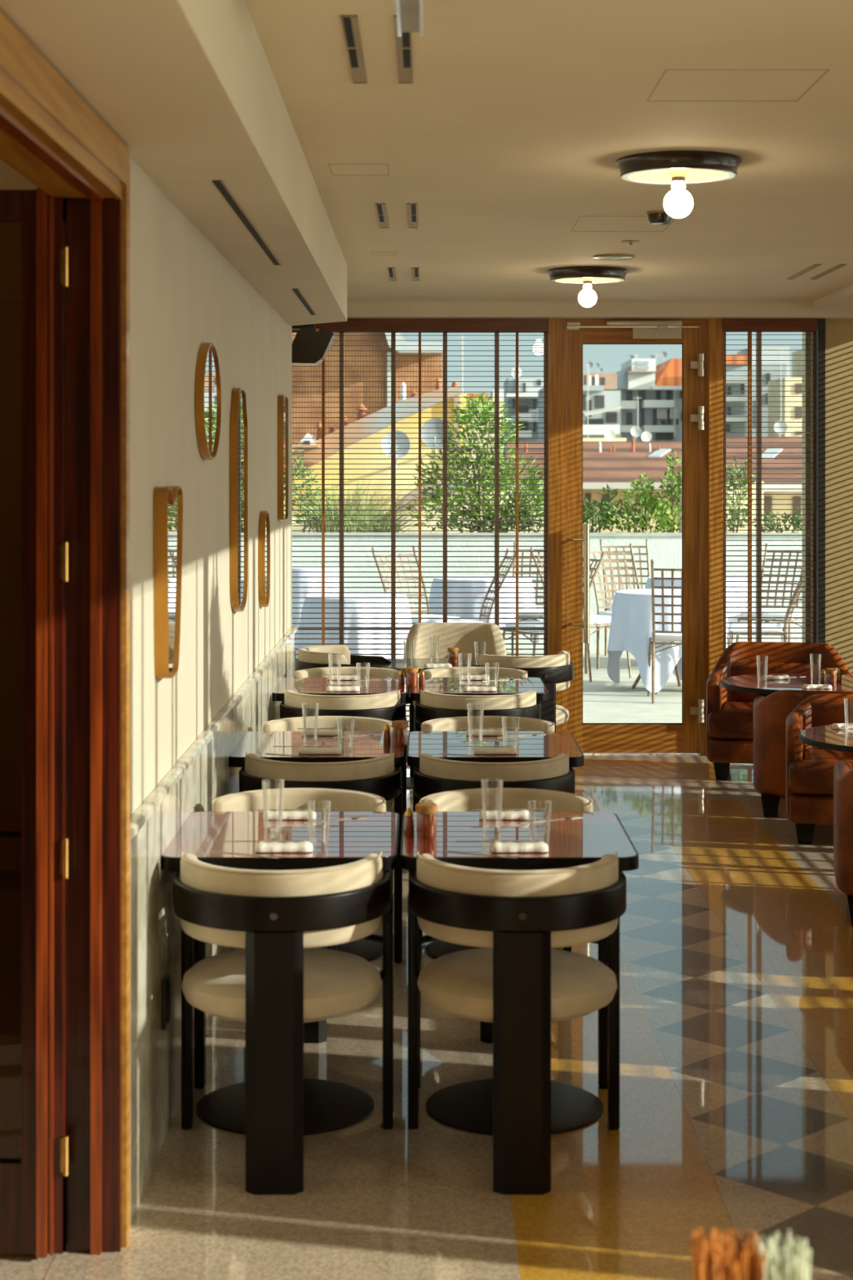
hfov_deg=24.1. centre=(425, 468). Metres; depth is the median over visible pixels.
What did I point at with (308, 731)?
rolled napkin
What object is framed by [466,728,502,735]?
rolled napkin
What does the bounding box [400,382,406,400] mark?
chimney pot
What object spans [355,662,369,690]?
tumbler
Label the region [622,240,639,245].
sprinkler head
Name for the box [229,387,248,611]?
wall mirror
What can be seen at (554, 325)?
wooden post
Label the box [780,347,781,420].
roof antenna
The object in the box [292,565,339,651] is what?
tablecloth
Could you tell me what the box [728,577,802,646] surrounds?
garden chair
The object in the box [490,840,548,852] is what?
rolled napkin
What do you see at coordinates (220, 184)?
linear air slot
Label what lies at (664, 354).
satellite dish
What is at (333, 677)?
rolled napkin
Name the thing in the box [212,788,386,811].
cushion
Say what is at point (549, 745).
dining table
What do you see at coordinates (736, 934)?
floor
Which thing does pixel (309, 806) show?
tumbler
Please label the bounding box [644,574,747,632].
tablecloth
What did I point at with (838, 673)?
caddy
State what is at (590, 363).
satellite dish
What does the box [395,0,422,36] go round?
hanging sign
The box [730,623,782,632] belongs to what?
cushion
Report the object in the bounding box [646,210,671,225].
smoke detector
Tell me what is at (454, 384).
chimney pot
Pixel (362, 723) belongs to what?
cushion
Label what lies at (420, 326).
blind
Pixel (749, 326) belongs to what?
blind
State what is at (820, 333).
trim
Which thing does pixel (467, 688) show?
rolled napkin
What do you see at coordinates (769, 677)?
rolled napkin
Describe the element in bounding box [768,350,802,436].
apartment block
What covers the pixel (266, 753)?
fork
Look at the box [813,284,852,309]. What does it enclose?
trim
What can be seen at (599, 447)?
chimney pot
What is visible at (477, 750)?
rolled napkin
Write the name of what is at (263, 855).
fork
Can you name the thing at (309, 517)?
shrub
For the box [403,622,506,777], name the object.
armchair
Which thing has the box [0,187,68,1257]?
door
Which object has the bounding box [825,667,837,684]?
sauce jar
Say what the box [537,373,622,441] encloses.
apartment block
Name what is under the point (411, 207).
ceiling vent
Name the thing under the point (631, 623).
tablecloth
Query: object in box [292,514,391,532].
wall
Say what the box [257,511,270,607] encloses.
wall mirror
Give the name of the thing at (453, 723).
cushion
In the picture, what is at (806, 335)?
trim
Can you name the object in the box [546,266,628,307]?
ceiling lamp
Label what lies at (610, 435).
satellite dish
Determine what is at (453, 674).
table knife
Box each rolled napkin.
[255,840,312,852]
[262,808,316,819]
[298,746,341,754]
[302,728,342,735]
[326,685,359,691]
[327,675,356,679]
[423,662,452,667]
[457,675,488,679]
[462,685,497,691]
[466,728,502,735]
[474,746,516,754]
[479,810,528,819]
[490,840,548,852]
[761,675,790,679]
[802,684,832,688]
[831,723,852,728]
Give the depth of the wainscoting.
5.05 m
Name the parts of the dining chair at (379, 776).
rail, leg, leg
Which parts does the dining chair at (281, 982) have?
leg, leg, seat, rail, leg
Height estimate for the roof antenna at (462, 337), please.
1.293 m
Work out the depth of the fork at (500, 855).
5.01 m
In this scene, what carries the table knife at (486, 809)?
on the rolled napkin at (491, 815)
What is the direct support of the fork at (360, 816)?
on the dining table at (329, 1106)
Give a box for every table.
[160,811,399,1135]
[228,731,405,960]
[271,677,409,701]
[371,657,478,788]
[400,811,638,1135]
[406,731,583,958]
[410,677,549,701]
[631,662,681,693]
[720,673,852,694]
[799,724,852,752]
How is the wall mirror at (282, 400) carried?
attached to the wall at (185, 295)
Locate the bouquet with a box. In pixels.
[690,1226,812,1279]
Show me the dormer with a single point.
(308, 435)
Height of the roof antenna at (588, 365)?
2.340 m
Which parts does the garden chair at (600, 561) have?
seat frame, leg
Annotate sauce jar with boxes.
[391,720,408,746]
[404,666,418,686]
[415,802,438,837]
[447,647,458,663]
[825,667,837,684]
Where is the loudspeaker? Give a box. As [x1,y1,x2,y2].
[292,324,334,365]
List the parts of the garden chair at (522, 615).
seat frame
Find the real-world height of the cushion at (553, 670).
0.185 m
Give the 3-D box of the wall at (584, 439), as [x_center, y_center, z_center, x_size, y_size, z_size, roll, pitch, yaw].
[6.624,7.367,62.200,3.825,16.666,3.600,0,0,0]
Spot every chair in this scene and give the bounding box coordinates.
[172,851,393,1195]
[194,787,393,1088]
[239,752,402,962]
[262,715,394,812]
[280,689,406,818]
[294,644,391,677]
[294,666,399,677]
[371,545,459,624]
[407,851,626,1195]
[413,752,574,961]
[414,689,541,731]
[418,787,608,1088]
[421,715,555,935]
[423,666,528,677]
[429,548,515,622]
[457,650,573,731]
[502,542,543,656]
[502,551,604,656]
[529,546,631,681]
[589,542,639,669]
[600,538,649,655]
[647,559,682,703]
[706,641,851,780]
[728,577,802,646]
[736,542,802,642]
[753,689,852,817]
[786,693,852,844]
[833,760,852,926]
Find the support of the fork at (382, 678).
on the dining table at (295, 684)
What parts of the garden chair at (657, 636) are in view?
leg, leg, seat frame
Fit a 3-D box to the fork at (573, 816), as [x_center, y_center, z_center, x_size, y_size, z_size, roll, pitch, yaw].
[0.348,0.968,5.525,0.200,0.002,0.022,0,0,-29]
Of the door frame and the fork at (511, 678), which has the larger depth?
the fork at (511, 678)
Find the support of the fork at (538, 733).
on the dining table at (549, 745)
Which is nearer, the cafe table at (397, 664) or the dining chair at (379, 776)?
the dining chair at (379, 776)
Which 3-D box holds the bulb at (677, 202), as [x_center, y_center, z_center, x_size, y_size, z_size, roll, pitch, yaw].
[0.803,-0.860,6.340,0.094,0.132,0.094,0,0,0]
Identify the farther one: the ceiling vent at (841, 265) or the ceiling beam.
the ceiling beam
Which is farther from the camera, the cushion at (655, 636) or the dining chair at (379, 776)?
the cushion at (655, 636)
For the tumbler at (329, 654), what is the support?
on the dining table at (295, 684)
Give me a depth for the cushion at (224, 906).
4.73 m
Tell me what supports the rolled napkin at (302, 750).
on the dining table at (258, 743)
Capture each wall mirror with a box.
[153,485,182,678]
[195,342,221,459]
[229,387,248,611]
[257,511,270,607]
[277,395,288,520]
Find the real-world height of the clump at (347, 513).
0.691 m
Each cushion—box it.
[180,853,382,948]
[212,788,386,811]
[244,753,394,811]
[262,715,392,731]
[284,689,400,709]
[297,644,350,664]
[411,614,459,624]
[416,853,618,948]
[419,753,568,799]
[421,715,555,731]
[421,788,592,811]
[429,618,484,622]
[478,650,569,691]
[505,621,543,632]
[518,608,543,616]
[582,614,611,625]
[598,610,612,616]
[605,601,613,608]
[651,631,682,641]
[708,701,754,739]
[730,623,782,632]
[740,609,802,619]
[788,746,852,795]
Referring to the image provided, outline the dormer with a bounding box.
[292,433,319,448]
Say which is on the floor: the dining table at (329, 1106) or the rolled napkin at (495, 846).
the dining table at (329, 1106)
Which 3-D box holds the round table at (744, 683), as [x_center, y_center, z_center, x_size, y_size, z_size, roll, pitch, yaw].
[2.005,1.409,10.500,0.900,0.581,0.900,0,0,0]
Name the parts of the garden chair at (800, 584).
leg, seat frame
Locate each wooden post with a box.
[547,318,561,731]
[708,318,723,676]
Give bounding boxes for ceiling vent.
[340,14,367,84]
[375,203,388,228]
[387,266,396,280]
[394,14,413,84]
[407,203,417,228]
[411,266,419,280]
[786,263,822,279]
[810,263,846,279]
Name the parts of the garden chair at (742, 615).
seat frame, leg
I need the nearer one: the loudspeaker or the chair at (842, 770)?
the chair at (842, 770)
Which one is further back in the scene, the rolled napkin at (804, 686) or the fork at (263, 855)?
the rolled napkin at (804, 686)
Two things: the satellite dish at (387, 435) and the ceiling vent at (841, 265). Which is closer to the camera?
the ceiling vent at (841, 265)
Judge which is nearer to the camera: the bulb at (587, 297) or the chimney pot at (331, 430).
the bulb at (587, 297)
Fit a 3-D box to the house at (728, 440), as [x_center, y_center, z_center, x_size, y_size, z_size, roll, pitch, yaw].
[8.760,7.464,49.506,3.988,16.472,25.469,0,0,11]
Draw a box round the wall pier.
[825,318,852,675]
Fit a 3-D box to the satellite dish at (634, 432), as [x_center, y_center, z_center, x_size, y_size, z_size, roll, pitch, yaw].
[6.434,-0.173,60.957,0.252,2.278,0.252,0,0,-44]
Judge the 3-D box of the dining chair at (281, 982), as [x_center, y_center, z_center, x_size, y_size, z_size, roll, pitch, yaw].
[-0.355,1.325,4.941,0.546,0.750,0.522,0,0,0]
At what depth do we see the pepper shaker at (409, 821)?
5.29 m
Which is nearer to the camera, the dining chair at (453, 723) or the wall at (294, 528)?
the dining chair at (453, 723)
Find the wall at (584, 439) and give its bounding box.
[582,438,626,441]
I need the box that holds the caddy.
[826,667,841,681]
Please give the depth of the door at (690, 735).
11.87 m
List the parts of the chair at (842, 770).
leg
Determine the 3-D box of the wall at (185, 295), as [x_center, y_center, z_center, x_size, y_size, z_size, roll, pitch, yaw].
[-0.739,0.484,3.555,0.130,2.431,13.110,0,0,0]
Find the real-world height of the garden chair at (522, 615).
1.057 m
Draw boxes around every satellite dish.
[381,430,409,468]
[421,417,450,453]
[586,361,592,373]
[604,429,616,441]
[631,425,641,436]
[641,431,652,441]
[661,351,666,357]
[773,420,787,436]
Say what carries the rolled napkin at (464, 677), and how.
on the dining table at (522, 685)
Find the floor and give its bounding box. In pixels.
[0,648,852,1279]
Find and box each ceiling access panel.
[328,164,389,175]
[372,251,396,254]
[570,216,662,231]
[647,69,829,101]
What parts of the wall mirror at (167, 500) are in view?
glass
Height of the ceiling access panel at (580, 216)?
0.001 m
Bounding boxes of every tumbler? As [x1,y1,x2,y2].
[262,778,284,834]
[302,702,319,744]
[306,800,330,849]
[328,653,341,684]
[337,715,355,752]
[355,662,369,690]
[403,639,413,666]
[429,635,439,661]
[457,653,471,684]
[466,702,484,744]
[474,641,485,664]
[480,778,503,834]
[484,662,498,689]
[502,715,519,751]
[527,800,551,847]
[756,655,768,683]
[809,653,821,681]
[844,697,852,732]
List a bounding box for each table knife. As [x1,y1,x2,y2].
[220,840,307,842]
[257,808,337,810]
[272,745,337,746]
[297,728,357,728]
[306,684,356,685]
[324,674,366,675]
[441,684,492,685]
[446,745,511,746]
[453,674,495,675]
[453,840,541,842]
[460,728,519,728]
[471,808,546,810]
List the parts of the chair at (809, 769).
leg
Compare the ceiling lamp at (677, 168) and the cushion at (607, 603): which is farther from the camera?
the cushion at (607, 603)
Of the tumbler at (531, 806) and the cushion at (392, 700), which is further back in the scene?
the cushion at (392, 700)
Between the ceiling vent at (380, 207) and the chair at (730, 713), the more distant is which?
the chair at (730, 713)
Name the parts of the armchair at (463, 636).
leg, seat, backrest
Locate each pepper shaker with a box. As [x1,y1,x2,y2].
[382,724,391,744]
[398,669,404,685]
[404,807,414,835]
[418,670,425,685]
[820,669,826,683]
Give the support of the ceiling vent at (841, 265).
in the ceiling
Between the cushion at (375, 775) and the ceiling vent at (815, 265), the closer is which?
the cushion at (375, 775)
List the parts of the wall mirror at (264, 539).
glass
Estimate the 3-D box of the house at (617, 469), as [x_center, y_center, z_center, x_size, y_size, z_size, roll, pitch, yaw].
[4.610,7.495,48.750,5.479,16.411,6.500,0,0,0]
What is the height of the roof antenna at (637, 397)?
1.020 m
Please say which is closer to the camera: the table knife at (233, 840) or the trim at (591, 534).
the table knife at (233, 840)
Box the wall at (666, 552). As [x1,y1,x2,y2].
[292,536,802,648]
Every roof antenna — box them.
[459,335,466,394]
[585,363,590,441]
[633,395,641,430]
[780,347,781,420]
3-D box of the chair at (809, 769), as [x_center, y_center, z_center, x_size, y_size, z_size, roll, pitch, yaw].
[2.081,1.388,9.254,0.810,0.624,0.642,0,0,10]
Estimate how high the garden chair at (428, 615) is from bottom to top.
1.057 m
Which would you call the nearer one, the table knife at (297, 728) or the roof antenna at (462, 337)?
the table knife at (297, 728)
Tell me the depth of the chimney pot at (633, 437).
50.12 m
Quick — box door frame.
[0,11,129,1254]
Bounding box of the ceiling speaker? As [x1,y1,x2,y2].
[593,253,634,260]
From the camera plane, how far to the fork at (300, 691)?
8.67 m
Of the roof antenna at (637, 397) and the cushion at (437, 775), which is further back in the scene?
the roof antenna at (637, 397)
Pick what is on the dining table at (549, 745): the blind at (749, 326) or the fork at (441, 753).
the fork at (441, 753)
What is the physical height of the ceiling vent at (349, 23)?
0.004 m
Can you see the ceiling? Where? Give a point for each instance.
(513, 126)
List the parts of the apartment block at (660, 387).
cornice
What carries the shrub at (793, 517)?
on the soil
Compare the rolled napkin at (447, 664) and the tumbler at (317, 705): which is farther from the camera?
the rolled napkin at (447, 664)
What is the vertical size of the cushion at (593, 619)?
0.050 m
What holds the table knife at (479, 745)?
on the rolled napkin at (477, 750)
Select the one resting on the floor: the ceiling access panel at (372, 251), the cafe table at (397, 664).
the cafe table at (397, 664)
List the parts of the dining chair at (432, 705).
leg, rail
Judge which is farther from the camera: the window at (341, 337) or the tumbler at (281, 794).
the window at (341, 337)
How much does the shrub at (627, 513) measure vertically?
0.694 m
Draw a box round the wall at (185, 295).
[129,157,292,817]
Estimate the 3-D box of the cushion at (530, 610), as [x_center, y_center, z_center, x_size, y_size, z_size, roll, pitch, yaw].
[0.925,1.230,17.178,0.430,0.050,0.395,0,0,10]
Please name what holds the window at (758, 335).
on the floor
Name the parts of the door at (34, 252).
pane, moulding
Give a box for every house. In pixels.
[462,390,503,488]
[505,441,682,532]
[677,436,802,532]
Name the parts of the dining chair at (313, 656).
rail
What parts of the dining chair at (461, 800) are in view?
leg, leg, leg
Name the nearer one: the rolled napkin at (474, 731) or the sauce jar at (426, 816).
the sauce jar at (426, 816)
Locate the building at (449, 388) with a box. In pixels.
[292,386,466,514]
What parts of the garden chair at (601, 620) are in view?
leg, leg, seat frame, leg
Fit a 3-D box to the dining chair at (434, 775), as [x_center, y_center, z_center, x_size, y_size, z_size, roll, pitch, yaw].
[0.231,1.325,6.676,0.546,0.750,0.522,0,0,0]
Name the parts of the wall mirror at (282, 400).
glass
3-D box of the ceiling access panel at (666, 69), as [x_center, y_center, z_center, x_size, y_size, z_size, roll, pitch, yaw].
[0.790,-0.978,5.110,0.400,0.001,0.420,0,0,0]
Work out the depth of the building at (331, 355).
33.00 m
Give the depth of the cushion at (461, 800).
5.88 m
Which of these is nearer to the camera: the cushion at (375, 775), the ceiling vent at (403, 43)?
the ceiling vent at (403, 43)
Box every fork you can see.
[211,849,282,858]
[266,752,319,757]
[300,690,341,693]
[302,815,370,822]
[333,733,383,737]
[352,678,391,681]
[436,690,479,693]
[440,752,495,757]
[445,849,520,858]
[482,678,520,681]
[497,733,546,737]
[520,815,583,822]
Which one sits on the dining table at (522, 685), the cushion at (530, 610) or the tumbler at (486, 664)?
the tumbler at (486, 664)
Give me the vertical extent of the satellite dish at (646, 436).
2.257 m
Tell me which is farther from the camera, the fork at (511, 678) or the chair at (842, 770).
the fork at (511, 678)
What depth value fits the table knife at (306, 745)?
6.82 m
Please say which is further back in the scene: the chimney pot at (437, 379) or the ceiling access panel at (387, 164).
the chimney pot at (437, 379)
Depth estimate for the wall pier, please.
11.85 m
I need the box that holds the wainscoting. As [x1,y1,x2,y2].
[129,626,297,1226]
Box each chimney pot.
[315,421,321,439]
[328,424,334,434]
[343,415,347,426]
[355,403,367,420]
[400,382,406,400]
[409,390,417,396]
[435,377,441,390]
[451,382,458,386]
[598,441,601,452]
[631,436,635,452]
[649,355,657,359]
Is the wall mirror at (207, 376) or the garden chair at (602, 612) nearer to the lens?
the wall mirror at (207, 376)
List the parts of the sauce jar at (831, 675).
lid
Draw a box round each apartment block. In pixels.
[503,377,543,485]
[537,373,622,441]
[613,355,682,441]
[726,346,790,436]
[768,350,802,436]
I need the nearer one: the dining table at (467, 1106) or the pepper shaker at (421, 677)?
the dining table at (467, 1106)
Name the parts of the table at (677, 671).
leg, leg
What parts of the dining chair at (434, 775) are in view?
leg, rail, leg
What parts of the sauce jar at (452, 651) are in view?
lid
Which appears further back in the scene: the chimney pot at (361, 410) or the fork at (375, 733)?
the chimney pot at (361, 410)
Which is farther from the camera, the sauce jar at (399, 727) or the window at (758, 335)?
the window at (758, 335)
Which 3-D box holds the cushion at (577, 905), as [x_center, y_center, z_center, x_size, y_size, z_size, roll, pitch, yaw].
[0.228,1.042,4.838,0.498,0.185,0.266,0,0,0]
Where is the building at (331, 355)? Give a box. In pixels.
[292,333,442,452]
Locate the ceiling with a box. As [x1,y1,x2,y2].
[244,0,852,302]
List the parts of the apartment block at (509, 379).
cornice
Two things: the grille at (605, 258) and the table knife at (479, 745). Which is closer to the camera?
the table knife at (479, 745)
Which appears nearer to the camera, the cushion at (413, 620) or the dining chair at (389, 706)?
the dining chair at (389, 706)
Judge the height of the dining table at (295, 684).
0.730 m
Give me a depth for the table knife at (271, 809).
5.55 m
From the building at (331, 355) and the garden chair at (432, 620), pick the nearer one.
the garden chair at (432, 620)
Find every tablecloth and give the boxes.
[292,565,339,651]
[295,593,412,658]
[426,574,538,643]
[607,588,731,693]
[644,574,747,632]
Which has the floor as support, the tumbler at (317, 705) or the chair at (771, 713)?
the chair at (771, 713)
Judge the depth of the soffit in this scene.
4.26 m
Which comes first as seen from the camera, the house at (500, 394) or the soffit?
the soffit
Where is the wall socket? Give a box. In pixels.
[161,974,170,1030]
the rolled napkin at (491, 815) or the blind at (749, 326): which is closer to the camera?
the rolled napkin at (491, 815)
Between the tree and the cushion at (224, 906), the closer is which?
the cushion at (224, 906)
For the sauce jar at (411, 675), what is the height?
0.085 m
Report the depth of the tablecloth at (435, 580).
16.98 m
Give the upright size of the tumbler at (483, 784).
0.141 m
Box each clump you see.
[292,475,434,532]
[295,490,453,532]
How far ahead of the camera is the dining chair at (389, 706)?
8.40 m
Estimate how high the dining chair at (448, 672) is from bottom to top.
0.750 m
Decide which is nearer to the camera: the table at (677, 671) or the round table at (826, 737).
the round table at (826, 737)
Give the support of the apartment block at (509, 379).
on the ground
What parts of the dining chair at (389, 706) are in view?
rail, leg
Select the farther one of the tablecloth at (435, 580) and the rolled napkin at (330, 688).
the tablecloth at (435, 580)
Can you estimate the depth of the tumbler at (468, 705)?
7.05 m
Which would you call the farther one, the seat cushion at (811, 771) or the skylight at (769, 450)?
the skylight at (769, 450)
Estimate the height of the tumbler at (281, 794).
0.141 m
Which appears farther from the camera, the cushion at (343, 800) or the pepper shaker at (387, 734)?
the pepper shaker at (387, 734)
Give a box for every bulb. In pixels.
[577,280,596,307]
[663,176,693,217]
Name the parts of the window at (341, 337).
frame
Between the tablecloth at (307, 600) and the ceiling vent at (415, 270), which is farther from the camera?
the tablecloth at (307, 600)
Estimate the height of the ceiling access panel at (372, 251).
0.001 m
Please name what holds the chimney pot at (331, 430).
on the building at (449, 388)
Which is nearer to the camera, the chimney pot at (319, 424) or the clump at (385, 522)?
the clump at (385, 522)
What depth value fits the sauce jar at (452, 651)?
10.78 m
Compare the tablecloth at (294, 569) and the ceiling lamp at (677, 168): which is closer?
the ceiling lamp at (677, 168)
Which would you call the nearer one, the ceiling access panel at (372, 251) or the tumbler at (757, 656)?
the ceiling access panel at (372, 251)
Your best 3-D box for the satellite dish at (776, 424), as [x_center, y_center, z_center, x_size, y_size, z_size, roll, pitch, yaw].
[10.660,-0.740,59.948,0.300,1.400,0.277,0,0,43]
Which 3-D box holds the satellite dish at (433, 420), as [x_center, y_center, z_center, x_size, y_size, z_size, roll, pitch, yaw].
[0.140,-0.429,26.584,0.403,0.475,0.932,0,0,0]
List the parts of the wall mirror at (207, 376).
glass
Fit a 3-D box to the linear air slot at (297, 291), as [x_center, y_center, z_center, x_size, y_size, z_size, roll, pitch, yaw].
[-0.513,-0.709,8.565,0.025,0.004,1.330,0,0,0]
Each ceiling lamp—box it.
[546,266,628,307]
[615,150,742,217]
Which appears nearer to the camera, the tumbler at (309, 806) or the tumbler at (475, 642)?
the tumbler at (309, 806)
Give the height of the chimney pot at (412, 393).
0.348 m
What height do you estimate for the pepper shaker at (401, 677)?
0.071 m
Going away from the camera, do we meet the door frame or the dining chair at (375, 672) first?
the door frame
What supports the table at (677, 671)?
on the floor
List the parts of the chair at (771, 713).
leg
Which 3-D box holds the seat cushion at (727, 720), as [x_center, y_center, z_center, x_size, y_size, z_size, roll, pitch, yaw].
[1.973,1.395,11.082,0.786,0.154,0.577,0,0,10]
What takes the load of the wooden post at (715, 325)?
on the floor
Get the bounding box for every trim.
[292,532,802,536]
[802,332,810,642]
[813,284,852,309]
[815,318,825,643]
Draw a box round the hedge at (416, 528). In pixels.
[395,480,543,532]
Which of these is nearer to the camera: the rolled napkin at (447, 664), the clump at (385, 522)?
the rolled napkin at (447, 664)
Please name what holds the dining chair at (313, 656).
on the floor
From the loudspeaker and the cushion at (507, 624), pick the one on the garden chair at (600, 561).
the cushion at (507, 624)
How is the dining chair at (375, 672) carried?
on the floor
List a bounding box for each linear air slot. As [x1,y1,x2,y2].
[211,180,281,266]
[292,288,316,315]
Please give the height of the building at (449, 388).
16.789 m
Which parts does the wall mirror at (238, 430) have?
glass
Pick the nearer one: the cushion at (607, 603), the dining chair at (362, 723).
the dining chair at (362, 723)
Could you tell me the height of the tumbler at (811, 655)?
0.141 m
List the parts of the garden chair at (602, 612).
leg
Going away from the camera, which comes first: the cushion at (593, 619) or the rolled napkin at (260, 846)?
the rolled napkin at (260, 846)
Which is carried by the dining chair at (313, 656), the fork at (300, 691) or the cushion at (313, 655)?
the cushion at (313, 655)
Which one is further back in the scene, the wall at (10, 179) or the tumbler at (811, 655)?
the tumbler at (811, 655)
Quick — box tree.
[404,391,543,532]
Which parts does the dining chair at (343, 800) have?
leg, leg, seat, leg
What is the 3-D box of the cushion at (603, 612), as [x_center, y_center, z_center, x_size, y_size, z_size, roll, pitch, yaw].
[1.732,1.230,16.829,0.430,0.050,0.395,0,0,-20]
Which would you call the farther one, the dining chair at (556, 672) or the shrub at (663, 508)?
the shrub at (663, 508)
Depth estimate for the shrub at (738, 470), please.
19.20 m
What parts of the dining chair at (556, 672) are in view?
rail, leg, seat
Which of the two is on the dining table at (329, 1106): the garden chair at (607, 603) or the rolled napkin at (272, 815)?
the rolled napkin at (272, 815)
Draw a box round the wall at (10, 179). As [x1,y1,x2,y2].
[0,159,38,189]
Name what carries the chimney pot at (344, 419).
on the building at (449, 388)
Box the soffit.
[0,0,346,325]
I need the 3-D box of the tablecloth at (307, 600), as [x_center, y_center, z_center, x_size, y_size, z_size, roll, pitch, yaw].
[-0.522,1.264,14.829,0.924,0.640,0.905,0,0,0]
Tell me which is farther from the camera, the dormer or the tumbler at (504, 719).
the dormer
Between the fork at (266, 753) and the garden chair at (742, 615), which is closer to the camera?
the fork at (266, 753)
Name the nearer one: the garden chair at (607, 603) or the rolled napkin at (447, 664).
the rolled napkin at (447, 664)
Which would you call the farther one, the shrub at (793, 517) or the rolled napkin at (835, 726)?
the shrub at (793, 517)
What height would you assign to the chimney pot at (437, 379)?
0.402 m
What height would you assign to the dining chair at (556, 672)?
0.750 m
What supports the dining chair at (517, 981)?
on the floor
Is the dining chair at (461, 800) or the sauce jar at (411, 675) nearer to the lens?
the dining chair at (461, 800)
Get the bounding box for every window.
[297,331,547,754]
[723,332,815,652]
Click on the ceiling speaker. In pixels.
(605, 256)
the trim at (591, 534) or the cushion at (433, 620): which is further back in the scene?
the trim at (591, 534)
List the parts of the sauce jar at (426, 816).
lid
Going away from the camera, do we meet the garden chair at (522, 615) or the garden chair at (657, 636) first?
the garden chair at (657, 636)
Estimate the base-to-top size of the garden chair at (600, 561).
1.057 m
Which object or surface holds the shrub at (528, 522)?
on the soil
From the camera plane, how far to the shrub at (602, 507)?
19.20 m
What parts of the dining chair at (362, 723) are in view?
seat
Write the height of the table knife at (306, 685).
0.002 m
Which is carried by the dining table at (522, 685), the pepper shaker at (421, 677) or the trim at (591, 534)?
the pepper shaker at (421, 677)
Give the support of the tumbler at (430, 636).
on the cafe table at (397, 664)
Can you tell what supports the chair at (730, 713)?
on the floor
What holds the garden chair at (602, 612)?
on the floor
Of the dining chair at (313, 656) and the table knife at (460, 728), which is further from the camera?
the dining chair at (313, 656)
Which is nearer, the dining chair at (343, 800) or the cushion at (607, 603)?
the dining chair at (343, 800)
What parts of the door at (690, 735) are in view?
pull handle, rail, closer plate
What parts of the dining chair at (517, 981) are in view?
leg, seat, rail, leg, leg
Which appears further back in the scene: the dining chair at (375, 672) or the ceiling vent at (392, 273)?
the ceiling vent at (392, 273)
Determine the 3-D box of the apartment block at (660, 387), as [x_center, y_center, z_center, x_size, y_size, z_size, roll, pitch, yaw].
[10.565,5.205,94.800,4.753,20.990,8.400,0,0,0]
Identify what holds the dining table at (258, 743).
on the floor
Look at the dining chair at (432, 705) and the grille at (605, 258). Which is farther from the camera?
the grille at (605, 258)
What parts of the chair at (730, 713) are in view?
leg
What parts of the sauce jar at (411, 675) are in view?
lid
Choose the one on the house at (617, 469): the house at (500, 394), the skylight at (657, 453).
the skylight at (657, 453)
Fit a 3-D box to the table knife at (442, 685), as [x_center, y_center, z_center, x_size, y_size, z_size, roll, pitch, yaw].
[0.184,0.946,8.728,0.222,0.002,0.012,0,0,-2]
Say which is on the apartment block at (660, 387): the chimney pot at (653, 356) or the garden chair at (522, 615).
the chimney pot at (653, 356)
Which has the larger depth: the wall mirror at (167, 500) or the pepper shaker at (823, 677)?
the pepper shaker at (823, 677)
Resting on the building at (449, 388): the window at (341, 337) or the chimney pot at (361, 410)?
the chimney pot at (361, 410)
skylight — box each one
[648,448,671,457]
[761,448,782,457]
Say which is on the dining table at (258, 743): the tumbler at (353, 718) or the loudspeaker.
the tumbler at (353, 718)
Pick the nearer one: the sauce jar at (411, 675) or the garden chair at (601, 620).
the sauce jar at (411, 675)
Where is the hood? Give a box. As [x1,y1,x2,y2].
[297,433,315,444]
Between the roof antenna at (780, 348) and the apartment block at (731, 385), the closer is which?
the roof antenna at (780, 348)
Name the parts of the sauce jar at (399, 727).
lid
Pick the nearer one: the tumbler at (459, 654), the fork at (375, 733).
the fork at (375, 733)
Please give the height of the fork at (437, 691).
0.002 m
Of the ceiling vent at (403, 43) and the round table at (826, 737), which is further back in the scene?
the round table at (826, 737)
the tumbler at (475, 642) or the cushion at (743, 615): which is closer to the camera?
the tumbler at (475, 642)
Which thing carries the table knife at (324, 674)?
on the rolled napkin at (333, 677)
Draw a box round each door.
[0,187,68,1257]
[561,318,708,755]
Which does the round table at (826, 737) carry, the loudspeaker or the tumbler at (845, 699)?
the tumbler at (845, 699)
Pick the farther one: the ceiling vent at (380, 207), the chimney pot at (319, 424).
the chimney pot at (319, 424)
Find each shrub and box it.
[292,448,339,532]
[436,487,543,533]
[582,484,623,532]
[600,472,659,532]
[631,448,682,532]
[726,455,755,532]
[751,506,802,533]
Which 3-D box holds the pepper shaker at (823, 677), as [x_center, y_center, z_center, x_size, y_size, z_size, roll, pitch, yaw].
[2.080,1.083,10.450,0.029,0.071,0.029,0,0,0]
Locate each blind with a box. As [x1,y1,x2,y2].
[292,318,547,737]
[723,318,817,648]
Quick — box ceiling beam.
[346,302,852,318]
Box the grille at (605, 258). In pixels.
[595,256,632,260]
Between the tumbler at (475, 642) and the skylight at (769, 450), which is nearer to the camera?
the tumbler at (475, 642)
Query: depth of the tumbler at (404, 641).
10.61 m
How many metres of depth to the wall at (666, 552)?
18.96 m

